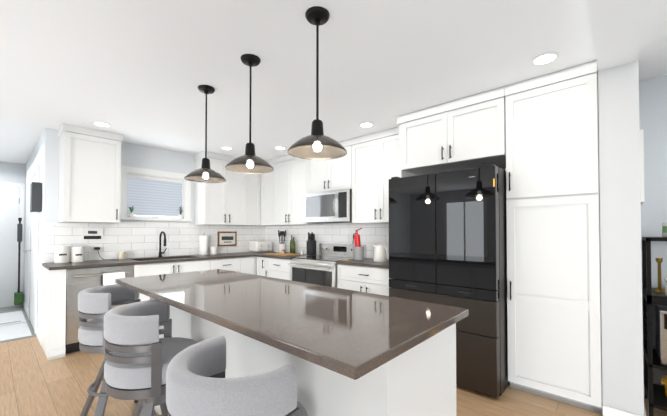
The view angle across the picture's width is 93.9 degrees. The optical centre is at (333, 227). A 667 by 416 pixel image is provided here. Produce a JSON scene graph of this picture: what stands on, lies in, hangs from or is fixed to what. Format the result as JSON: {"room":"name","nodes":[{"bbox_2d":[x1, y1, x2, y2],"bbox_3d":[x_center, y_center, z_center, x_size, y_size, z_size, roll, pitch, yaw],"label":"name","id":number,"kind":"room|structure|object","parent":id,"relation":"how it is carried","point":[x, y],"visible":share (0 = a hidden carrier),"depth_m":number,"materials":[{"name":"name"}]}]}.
{"room":"kitchen","nodes":[
{"label":"kitchen","id":0,"kind":"room"},
{"bbox_2d":[0,161,25,307],"bbox_3d":[-5.809,0.122,5.020,0.150,2.440,1.470,-1,-1,42],"label":"wall","id":1,"kind":"structure","parent":0,"point":[13,172],"depth_m":5.31,"materials":[{"name":"white paint"}]},
{"bbox_2d":[0,182,24,306],"bbox_3d":[-5.689,0.291,4.986,0.063,2.100,1.045,-1,-1,42],"label":"entry door","id":2,"kind":"structure","parent":1,"relation":"in","point":[12,207],"depth_m":5.27,"materials":[{"name":"white"}]},
{"bbox_2d":[24,131,43,332],"bbox_3d":[-4.309,0.114,4.553,2.700,2.440,0.150,-1,-1,42],"label":"wall","id":3,"kind":"structure","parent":0,"point":[36,157],"depth_m":4.26,"materials":[{"name":"white paint"}]},
{"bbox_2d":[14,218,22,304],"bbox_3d":[-5.245,0.565,5.197,0.200,1.440,0.100,-1,-1,42],"label":"broom","id":4,"kind":"object","parent":3,"relation":"hanging from","point":[18,297],"visible":1,"depth_m":5.18,"materials":[{"name":"black plastic"}]},
{"bbox_2d":[23,300,27,315],"bbox_3d":[-4.927,1.296,4.984,1.180,0.090,0.012,-1,-1,42],"label":"baseboard","id":5,"kind":"structure","parent":3,"relation":"attached to","point":[24,305],"depth_m":4.94,"materials":[{"name":"white wood"}]},
{"bbox_2d":[23,164,38,333],"bbox_3d":[-4.051,0.278,4.151,0.980,2.100,0.091,-1,-1,42],"label":"door","id":6,"kind":"structure","parent":3,"relation":"in","point":[33,264],"depth_m":4.11,"materials":[{"name":"white"}]},
{"bbox_2d":[30,182,41,211],"bbox_3d":[-3.531,-0.350,3.692,0.240,0.340,0.088,-1,-1,42],"label":"box","id":7,"kind":"object","parent":3,"relation":"attached to","point":[35,196],"visible":1,"depth_m":3.62,"materials":[{"name":"grey plastic"}]},
{"bbox_2d":[36,327,41,344],"bbox_3d":[-3.451,1.275,3.649,0.562,0.090,0.012,-1,-1,42],"label":"baseboard","id":8,"kind":"structure","parent":3,"relation":"attached to","point":[38,334],"depth_m":3.63,"materials":[{"name":"white"}]},
{"bbox_2d":[41,128,241,334],"bbox_3d":[-2.253,0.117,4.702,0.150,2.440,3.130,-1,-1,42],"label":"wall","id":9,"kind":"structure","parent":0,"point":[141,156],"depth_m":4.09,"materials":[{"name":"white paint"}]},
{"bbox_2d":[58,123,122,222],"bbox_3d":[-2.852,-0.586,3.665,0.362,1.063,0.560,-1,-1,42],"label":"upper cabinet","id":10,"kind":"object","parent":9,"relation":"attached to","point":[89,175],"visible":1,"depth_m":3.55,"materials":[{"name":"white wood"}]},
{"bbox_2d":[93,246,99,255],"bbox_3d":[-2.905,0.292,3.826,0.036,0.114,0.070,-1,-1,42],"label":"electrical outlet","id":11,"kind":"object","parent":9,"relation":"attached to","point":[96,249],"depth_m":3.83,"materials":[{"name":"white plastic"}]},
{"bbox_2d":[44,221,264,262],"bbox_3d":[-2.245,0.177,4.593,0.008,0.485,2.980,-1,-1,42],"label":"backsplash","id":12,"kind":"structure","parent":9,"relation":"attached to","point":[136,239],"depth_m":4.21,"materials":[{"name":"tile"}]},
{"bbox_2d":[81,229,102,240],"bbox_3d":[-2.943,0.092,3.803,0.015,0.140,0.210,-1,-1,42],"label":"sign","id":13,"kind":"object","parent":12,"relation":"attached to","point":[92,234],"visible":1,"depth_m":3.80,"materials":[{"name":"white paper"}]},
{"bbox_2d":[217,232,236,245],"bbox_3d":[-1.747,0.193,5.120,0.020,0.240,0.330,-1,-1,42],"label":"kitchen sign","id":14,"kind":"object","parent":12,"relation":"attached to","point":[226,238],"visible":0.96,"depth_m":5.11,"materials":[{"name":"brown wood"}]},
{"bbox_2d":[120,165,191,221],"bbox_3d":[-2.502,-0.441,4.391,0.190,0.705,0.930,-1,-1,42],"label":"window","id":15,"kind":"structure","parent":9,"relation":"in","point":[147,194],"depth_m":4.36,"materials":[{"name":"white"}]},
{"bbox_2d":[128,206,133,216],"bbox_3d":[-2.676,-0.207,4.117,0.092,0.156,0.093,-1,-1,42],"label":"plant","id":16,"kind":"object","parent":15,"relation":"on","point":[131,214],"visible":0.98,"depth_m":4.10,"materials":[{"name":"green plant"}]},
{"bbox_2d":[178,206,182,218],"bbox_3d":[-2.251,-0.215,4.588,0.089,0.187,0.094,-1,-1,42],"label":"plant","id":17,"kind":"object","parent":15,"relation":"on","point":[180,216],"visible":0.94,"depth_m":4.57,"materials":[{"name":"grey plant"}]},
{"bbox_2d":[194,151,241,224],"bbox_3d":[-1.746,-0.565,4.915,0.327,1.062,0.750,-1,-1,42],"label":"upper cabinet","id":18,"kind":"object","parent":9,"relation":"attached to","point":[214,203],"depth_m":4.71,"materials":[{"name":"white wood"}]},
{"bbox_2d":[242,173,257,225],"bbox_3d":[-1.429,-0.560,5.220,0.387,1.062,0.353,-1,-1,42],"label":"upper cabinet","id":19,"kind":"object","parent":9,"relation":"attached to","point":[249,182],"depth_m":5.10,"materials":[{"name":"white wood"}]},
{"bbox_2d":[0,336,666,415],"bbox_3d":[-1.568,1.319,1.117,11.750,0.080,7.600,-1,-1,42],"label":"floor","id":20,"kind":"structure","parent":0,"point":[34,381],"depth_m":2.40,"materials":[{"name":"brown wood"}]},
{"bbox_2d":[0,305,35,342],"bbox_3d":[-4.863,1.326,4.145,2.400,0.004,1.170,-1,-1,42],"label":"floor","id":21,"kind":"structure","parent":20,"relation":"on","point":[13,309],"depth_m":4.87,"materials":[{"name":"white tile"}]},
{"bbox_2d":[0,311,25,325],"bbox_3d":[-4.954,1.320,4.261,0.910,0.012,1.020,-1,-1,42],"label":"mat","id":22,"kind":"object","parent":21,"relation":"on","point":[11,318],"visible":0.94,"depth_m":4.49,"materials":[{"name":"white fabric"}]},
{"bbox_2d":[0,322,31,340],"bbox_3d":[-4.290,1.310,3.661,0.800,0.012,1.020,-1,-1,42],"label":"mat","id":23,"kind":"object","parent":21,"relation":"on","point":[14,331],"visible":0.96,"depth_m":3.90,"materials":[{"name":"white fabric"}]},
{"bbox_2d":[65,265,132,353],"bbox_3d":[-2.717,0.877,3.566,0.649,0.882,0.592,-1,-1,42],"label":"dishwasher","id":24,"kind":"object","parent":20,"relation":"on","point":[78,280],"visible":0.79,"depth_m":3.25,"materials":[{"name":"silver metal"}]},
{"bbox_2d":[78,284,155,415],"bbox_3d":[-1.443,0.852,2.090,0.512,0.885,0.515,0,-1,-10],"label":"stool","id":25,"kind":"object","parent":20,"relation":"on","point":[95,304],"visible":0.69,"depth_m":1.92,"materials":[{"name":"grey fabric"}]},
{"bbox_2d":[104,299,197,415],"bbox_3d":[-0.893,0.843,1.565,0.490,0.885,0.492,0,-1,-22],"label":"stool","id":26,"kind":"object","parent":20,"relation":"on","point":[136,369],"visible":0.85,"depth_m":1.38,"materials":[{"name":"grey fabric"}]},
{"bbox_2d":[185,257,244,272],"bbox_3d":[-1.761,0.895,4.663,0.594,0.884,0.586,-1,-1,42],"label":"base cabinet","id":27,"kind":"object","parent":20,"relation":"on","point":[231,264],"depth_m":4.38,"materials":[{"name":"white wood"}]},
{"bbox_2d":[166,335,307,415],"bbox_3d":[-0.284,0.834,0.972,0.430,0.885,0.427,-1,-1,42],"label":"stool","id":28,"kind":"object","parent":20,"relation":"on","point":[198,383],"visible":1,"depth_m":0.81,"materials":[{"name":"grey fabric"}]},
{"bbox_2d":[245,256,256,274],"bbox_3d":[-1.536,0.899,4.912,0.594,0.884,0.316,-1,-1,42],"label":"base cabinet","id":29,"kind":"object","parent":20,"relation":"on","point":[250,262],"depth_m":4.78,"materials":[{"name":"white wood"}]},
{"bbox_2d":[42,252,277,269],"bbox_3d":[-2.015,0.431,4.364,0.628,0.030,2.984,-1,-1,42],"label":"countertop","id":30,"kind":"structure","parent":29,"relation":"on","point":[129,261],"depth_m":3.79,"materials":[{"name":"stone"}]},
{"bbox_2d":[54,245,69,262],"bbox_3d":[-3.057,0.301,3.505,0.135,0.200,0.135,-1,-1,42],"label":"canister","id":31,"kind":"object","parent":30,"relation":"on","point":[61,253],"visible":1,"depth_m":3.46,"materials":[{"name":"white ceramic"}]},
{"bbox_2d":[71,246,84,261],"bbox_3d":[-2.963,0.313,3.609,0.123,0.180,0.122,-1,-1,42],"label":"canister","id":32,"kind":"object","parent":30,"relation":"on","point":[77,253],"visible":1,"depth_m":3.56,"materials":[{"name":"white ceramic"}]},
{"bbox_2d":[118,252,127,259],"bbox_3d":[-2.673,0.363,3.959,0.080,0.092,0.110,-1,-1,42],"label":"mug","id":33,"kind":"object","parent":30,"relation":"on","point":[121,255],"visible":1,"depth_m":3.92,"materials":[{"name":"beige ceramic"}]},
{"bbox_2d":[158,231,166,256],"bbox_3d":[-2.324,0.235,4.280,0.213,0.358,0.106,-1,-1,42],"label":"faucet","id":34,"kind":"object","parent":30,"relation":"on","point":[160,252],"visible":1,"depth_m":4.30,"materials":[{"name":"black metal"}]},
{"bbox_2d":[198,233,208,254],"bbox_3d":[-1.964,0.253,4.715,0.150,0.336,0.150,-1,-1,42],"label":"paper towel","id":35,"kind":"object","parent":30,"relation":"on","point":[203,244],"visible":1,"depth_m":4.66,"materials":[{"name":"white paper"}]},
{"bbox_2d":[210,246,216,254],"bbox_3d":[-1.864,0.360,4.838,0.098,0.125,0.098,-1,-1,42],"label":"canister","id":36,"kind":"object","parent":30,"relation":"on","point":[213,249],"visible":1,"depth_m":4.80,"materials":[{"name":"white ceramic"}]},
{"bbox_2d":[249,241,271,252],"bbox_3d":[-1.246,0.335,5.332,0.265,0.192,0.320,-1,-1,42],"label":"toaster","id":37,"kind":"object","parent":30,"relation":"on","point":[260,246],"visible":1,"depth_m":5.23,"materials":[{"name":"white plastic"}]},
{"bbox_2d":[278,230,285,252],"bbox_3d":[-0.853,0.238,5.153,0.138,0.380,0.132,-1,-1,42],"label":"utensil crock","id":38,"kind":"object","parent":30,"relation":"on","point":[281,245],"visible":0.83,"depth_m":5.11,"materials":[{"name":"white ceramic"}]},
{"bbox_2d":[257,257,260,275],"bbox_3d":[-0.891,0.899,4.951,0.302,0.884,0.594,-1,-1,42],"label":"base cabinet","id":39,"kind":"object","parent":20,"relation":"on","point":[258,258],"depth_m":4.79,"materials":[{"name":"white wood"}]},
{"bbox_2d":[261,257,291,279],"bbox_3d":[-0.621,0.895,4.706,0.660,0.884,0.594,-1,-1,42],"label":"base cabinet","id":40,"kind":"object","parent":20,"relation":"on","point":[270,267],"depth_m":4.51,"materials":[{"name":"white wood"}]},
{"bbox_2d":[254,253,313,259],"bbox_3d":[-0.689,0.437,4.742,0.804,0.030,0.644,-1,-1,42],"label":"countertop","id":41,"kind":"structure","parent":40,"relation":"on","point":[264,254],"depth_m":4.60,"materials":[{"name":"stone"}]},
{"bbox_2d":[266,253,299,255],"bbox_3d":[-0.770,0.412,4.712,0.470,0.018,0.280,-1,-1,42],"label":"cutting board","id":42,"kind":"object","parent":41,"relation":"on","point":[284,254],"visible":1,"depth_m":4.61,"materials":[{"name":"brown wood"}]},
{"bbox_2d":[290,235,292,252],"bbox_3d":[-0.677,0.281,5.048,0.061,0.290,0.062,-1,-1,42],"label":"oil bottle","id":43,"kind":"object","parent":41,"relation":"on","point":[291,240],"visible":0.71,"depth_m":5.02,"materials":[{"name":"green glass"}]},
{"bbox_2d":[292,237,295,253],"bbox_3d":[-0.639,0.295,4.986,0.061,0.260,0.062,-1,-1,42],"label":"oil bottle","id":44,"kind":"object","parent":41,"relation":"on","point":[293,247],"visible":0.92,"depth_m":4.96,"materials":[{"name":"green glass"}]},
{"bbox_2d":[306,232,315,254],"bbox_3d":[-0.334,0.250,4.683,0.090,0.340,0.120,-1,-1,42],"label":"knife block","id":45,"kind":"object","parent":41,"relation":"on","point":[311,245],"visible":0.98,"depth_m":4.65,"materials":[{"name":"black plastic"}]},
{"bbox_2d":[150,297,455,415],"bbox_3d":[-0.431,0.842,1.850,2.123,0.897,0.578,-1,-1,42],"label":"kitchen island","id":46,"kind":"object","parent":20,"relation":"on","point":[419,379],"visible":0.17,"depth_m":1.16,"materials":[{"name":"white wood"}]},
{"bbox_2d":[115,269,468,379],"bbox_3d":[-0.482,0.375,1.774,2.160,0.032,0.790,-1,-1,42],"label":"island countertop","id":47,"kind":"structure","parent":46,"relation":"on","point":[353,334],"depth_m":1.26,"materials":[{"name":"stone"}]},
{"bbox_2d":[288,243,365,287],"bbox_3d":[-0.100,0.781,4.168,0.822,1.095,0.696,-1,-1,42],"label":"range","id":48,"kind":"object","parent":20,"relation":"on","point":[320,268],"visible":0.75,"depth_m":4.04,"materials":[{"name":"silver metal"}]},
{"bbox_2d":[337,264,390,295],"bbox_3d":[0.549,0.878,3.649,0.822,0.884,0.594,-1,-1,42],"label":"base cabinet","id":49,"kind":"object","parent":20,"relation":"on","point":[373,280],"depth_m":3.44,"materials":[{"name":"white wood"}]},
{"bbox_2d":[336,258,388,268],"bbox_3d":[0.537,0.420,3.646,0.825,0.030,0.624,-1,-1,42],"label":"countertop","id":50,"kind":"structure","parent":49,"relation":"on","point":[368,262],"depth_m":3.54,"materials":[{"name":"stone"}]},
{"bbox_2d":[353,228,363,259],"bbox_3d":[0.304,0.209,3.851,0.153,0.396,0.136,-1,-1,42],"label":"crock","id":51,"kind":"object","parent":50,"relation":"on","point":[358,251],"visible":1,"depth_m":3.81,"materials":[{"name":"grey ceramic"}]},
{"bbox_2d":[373,243,387,261],"bbox_3d":[0.554,0.298,3.690,0.218,0.212,0.156,-1,-1,42],"label":"kettle","id":52,"kind":"object","parent":50,"relation":"on","point":[380,254],"visible":1,"depth_m":3.63,"materials":[{"name":"white ceramic"}]},
{"bbox_2d":[389,164,509,396],"bbox_3d":[1.137,0.418,2.927,0.930,1.780,0.837,-1,-1,42],"label":"fridge","id":53,"kind":"object","parent":20,"relation":"on","point":[447,238],"visible":0.85,"depth_m":2.49,"materials":[{"name":"grey metal"}]},
{"bbox_2d":[504,60,602,413],"bbox_3d":[1.789,0.083,2.520,0.570,2.437,0.638,-1,-1,42],"label":"pantry cabinet","id":54,"kind":"object","parent":20,"relation":"on","point":[553,251],"visible":0.98,"depth_m":2.29,"materials":[{"name":"white wood"}]},
{"bbox_2d":[642,237,666,415],"bbox_3d":[2.569,0.679,1.914,0.920,1.225,0.442,-1,-1,42],"label":"rack","id":55,"kind":"object","parent":20,"relation":"on","point":[655,396],"visible":1,"depth_m":2.08,"materials":[{"name":"black metal"}]},
{"bbox_2d":[653,258,664,291],"bbox_3d":[2.330,0.337,2.178,0.138,0.235,0.070,-1,-1,42],"label":"candlesticks","id":56,"kind":"object","parent":55,"relation":"on","point":[659,261],"visible":0.98,"depth_m":2.19,"materials":[{"name":"gold metal"}]},
{"bbox_2d":[655,305,666,364],"bbox_3d":[2.359,0.733,2.054,0.300,0.359,0.435,-1,-1,42],"label":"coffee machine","id":57,"kind":"object","parent":55,"relation":"on","point":[661,327],"visible":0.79,"depth_m":2.07,"materials":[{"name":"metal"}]},
{"bbox_2d":[660,374,666,395],"bbox_3d":[2.385,1.070,2.062,0.300,0.205,0.280,-1,-1,42],"label":"oven","id":58,"kind":"object","parent":55,"relation":"on","point":[664,380],"visible":1,"depth_m":2.13,"materials":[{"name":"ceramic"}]},
{"bbox_2d":[662,222,666,236],"bbox_3d":[2.301,0.019,2.121,0.085,0.100,0.086,-1,-1,42],"label":"cup","id":59,"kind":"object","parent":55,"relation":"on","point":[664,229],"visible":1,"depth_m":2.12,"materials":[{"name":"white ceramic"}]},
{"bbox_2d":[664,277,666,294],"bbox_3d":[2.252,0.387,2.045,0.110,0.130,0.112,-1,-1,42],"label":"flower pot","id":60,"kind":"object","parent":55,"relation":"on","point":[665,287],"visible":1,"depth_m":2.07,"materials":[{"name":"white ceramic"}]},
{"bbox_2d":[0,0,666,163],"bbox_3d":[-1.568,-1.211,1.158,11.750,0.100,7.600,-1,-1,42],"label":"ceiling","id":61,"kind":"structure","parent":0,"point":[138,72],"depth_m":2.15,"materials":[{"name":"white paint"}]},
{"bbox_2d":[92,121,111,126],"bbox_3d":[-2.527,-1.121,3.399,0.170,0.006,0.170,-1,-1,42],"label":"recessed light","id":62,"kind":"object","parent":61,"relation":"in","point":[101,124],"visible":0.98,"depth_m":3.40,"materials":[{"name":"white"}]},
{"bbox_2d":[184,85,225,182],"bbox_3d":[-1.044,-0.761,2.550,0.320,0.754,0.320,-1,-1,42],"label":"pendant light","id":63,"kind":"object","parent":61,"relation":"hanging from","point":[205,173],"visible":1,"depth_m":2.53,"materials":[{"name":"black metal"}]},
{"bbox_2d":[220,146,232,149],"bbox_3d":[-1.499,-1.106,4.371,0.170,0.006,0.170,-1,-1,42],"label":"recessed light","id":64,"kind":"object","parent":61,"relation":"in","point":[226,148],"visible":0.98,"depth_m":4.38,"materials":[{"name":"white"}]},
{"bbox_2d":[225,54,273,173],"bbox_3d":[-0.565,-0.768,2.118,0.320,0.754,0.320,-1,-1,42],"label":"pendant light","id":65,"kind":"object","parent":61,"relation":"hanging from","point":[249,162],"visible":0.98,"depth_m":2.10,"materials":[{"name":"black metal"}]},
{"bbox_2d":[274,146,285,149],"bbox_3d":[-0.748,-1.106,4.366,0.170,0.006,0.170,-1,-1,42],"label":"recessed light","id":66,"kind":"object","parent":61,"relation":"in","point":[280,148],"visible":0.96,"depth_m":4.37,"materials":[{"name":"white"}]},
{"bbox_2d":[288,6,346,159],"bbox_3d":[-0.087,-0.775,1.685,0.320,0.754,0.320,-1,-1,42],"label":"pendant light","id":67,"kind":"object","parent":61,"relation":"hanging from","point":[317,144],"visible":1,"depth_m":1.68,"materials":[{"name":"black metal"}]},
{"bbox_2d":[359,122,373,127],"bbox_3d":[0.361,-1.121,3.416,0.170,0.006,0.170,-1,-1,42],"label":"recessed light","id":68,"kind":"object","parent":61,"relation":"in","point":[366,124],"visible":1,"depth_m":3.41,"materials":[{"name":"white"}]},
{"bbox_2d":[530,52,559,65],"bbox_3d":[1.439,-1.142,2.118,0.170,0.006,0.170,-1,-1,42],"label":"recessed light","id":69,"kind":"object","parent":61,"relation":"in","point":[546,58],"visible":1,"depth_m":2.11,"materials":[{"name":"white plastic"}]},
{"bbox_2d":[284,75,666,385],"bbox_3d":[1.954,0.087,2.906,8.500,2.440,0.150,-1,-1,42],"label":"wall","id":70,"kind":"structure","parent":0,"point":[653,108],"depth_m":2.37,"materials":[{"name":"grey paint"}]},
{"bbox_2d":[258,159,273,225],"bbox_3d":[-1.001,-0.560,5.224,0.403,1.062,0.387,-1,-1,42],"label":"upper cabinet","id":71,"kind":"object","parent":70,"relation":"attached to","point":[265,181],"depth_m":5.15,"materials":[{"name":"white wood"}]},
{"bbox_2d":[274,155,322,225],"bbox_3d":[-0.573,-0.566,4.877,0.923,1.062,0.327,-1,-1,42],"label":"upper cabinet","id":72,"kind":"object","parent":70,"relation":"attached to","point":[291,174],"depth_m":4.73,"materials":[{"name":"white wood"}]},
{"bbox_2d":[265,223,388,258],"bbox_3d":[-0.093,0.193,4.650,3.107,0.456,0.008,-1,-1,42],"label":"backsplash","id":73,"kind":"structure","parent":70,"relation":"attached to","point":[371,235],"depth_m":4.59,"materials":[{"name":"tile"}]},
{"bbox_2d":[310,139,349,192],"bbox_3d":[0.032,-0.793,4.334,0.825,0.626,0.327,-1,-1,42],"label":"upper cabinet","id":74,"kind":"object","parent":70,"relation":"attached to","point":[331,174],"depth_m":4.17,"materials":[{"name":"white wood"}]},
{"bbox_2d":[304,188,351,222],"bbox_3d":[-0.011,-0.269,4.278,0.818,0.415,0.455,-1,-1,42],"label":"microwave","id":75,"kind":"object","parent":74,"relation":"attached to","point":[333,206],"visible":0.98,"depth_m":4.10,"materials":[{"name":"grey metal"}]},
{"bbox_2d":[350,127,398,222],"bbox_3d":[0.622,-0.584,3.797,0.879,1.062,0.327,-1,-1,42],"label":"upper cabinet","id":76,"kind":"object","parent":70,"relation":"attached to","point":[365,168],"depth_m":3.72,"materials":[{"name":"white wood"}]},
{"bbox_2d":[397,86,505,177],"bbox_3d":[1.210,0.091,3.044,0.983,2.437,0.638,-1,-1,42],"label":"upper cabinet","id":77,"kind":"object","parent":70,"relation":"attached to","point":[468,132],"visible":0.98,"depth_m":2.81,"materials":[{"name":"white wood"}]},
{"bbox_2d":[598,61,643,415],"bbox_3d":[2.095,0.077,2.280,0.200,2.440,0.590,-1,-1,42],"label":"wall","id":78,"kind":"structure","parent":0,"point":[620,253],"depth_m":2.06,"materials":[{"name":"grey paint"}]},
{"bbox_2d":[640,129,644,204],"bbox_3d":[2.182,-0.404,2.216,0.019,0.480,0.420,-1,-1,42],"label":"frame","id":79,"kind":"object","parent":78,"relation":"attached to","point":[642,166],"visible":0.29,"depth_m":2.06,"materials":[{"name":"white wood"}]}
]}

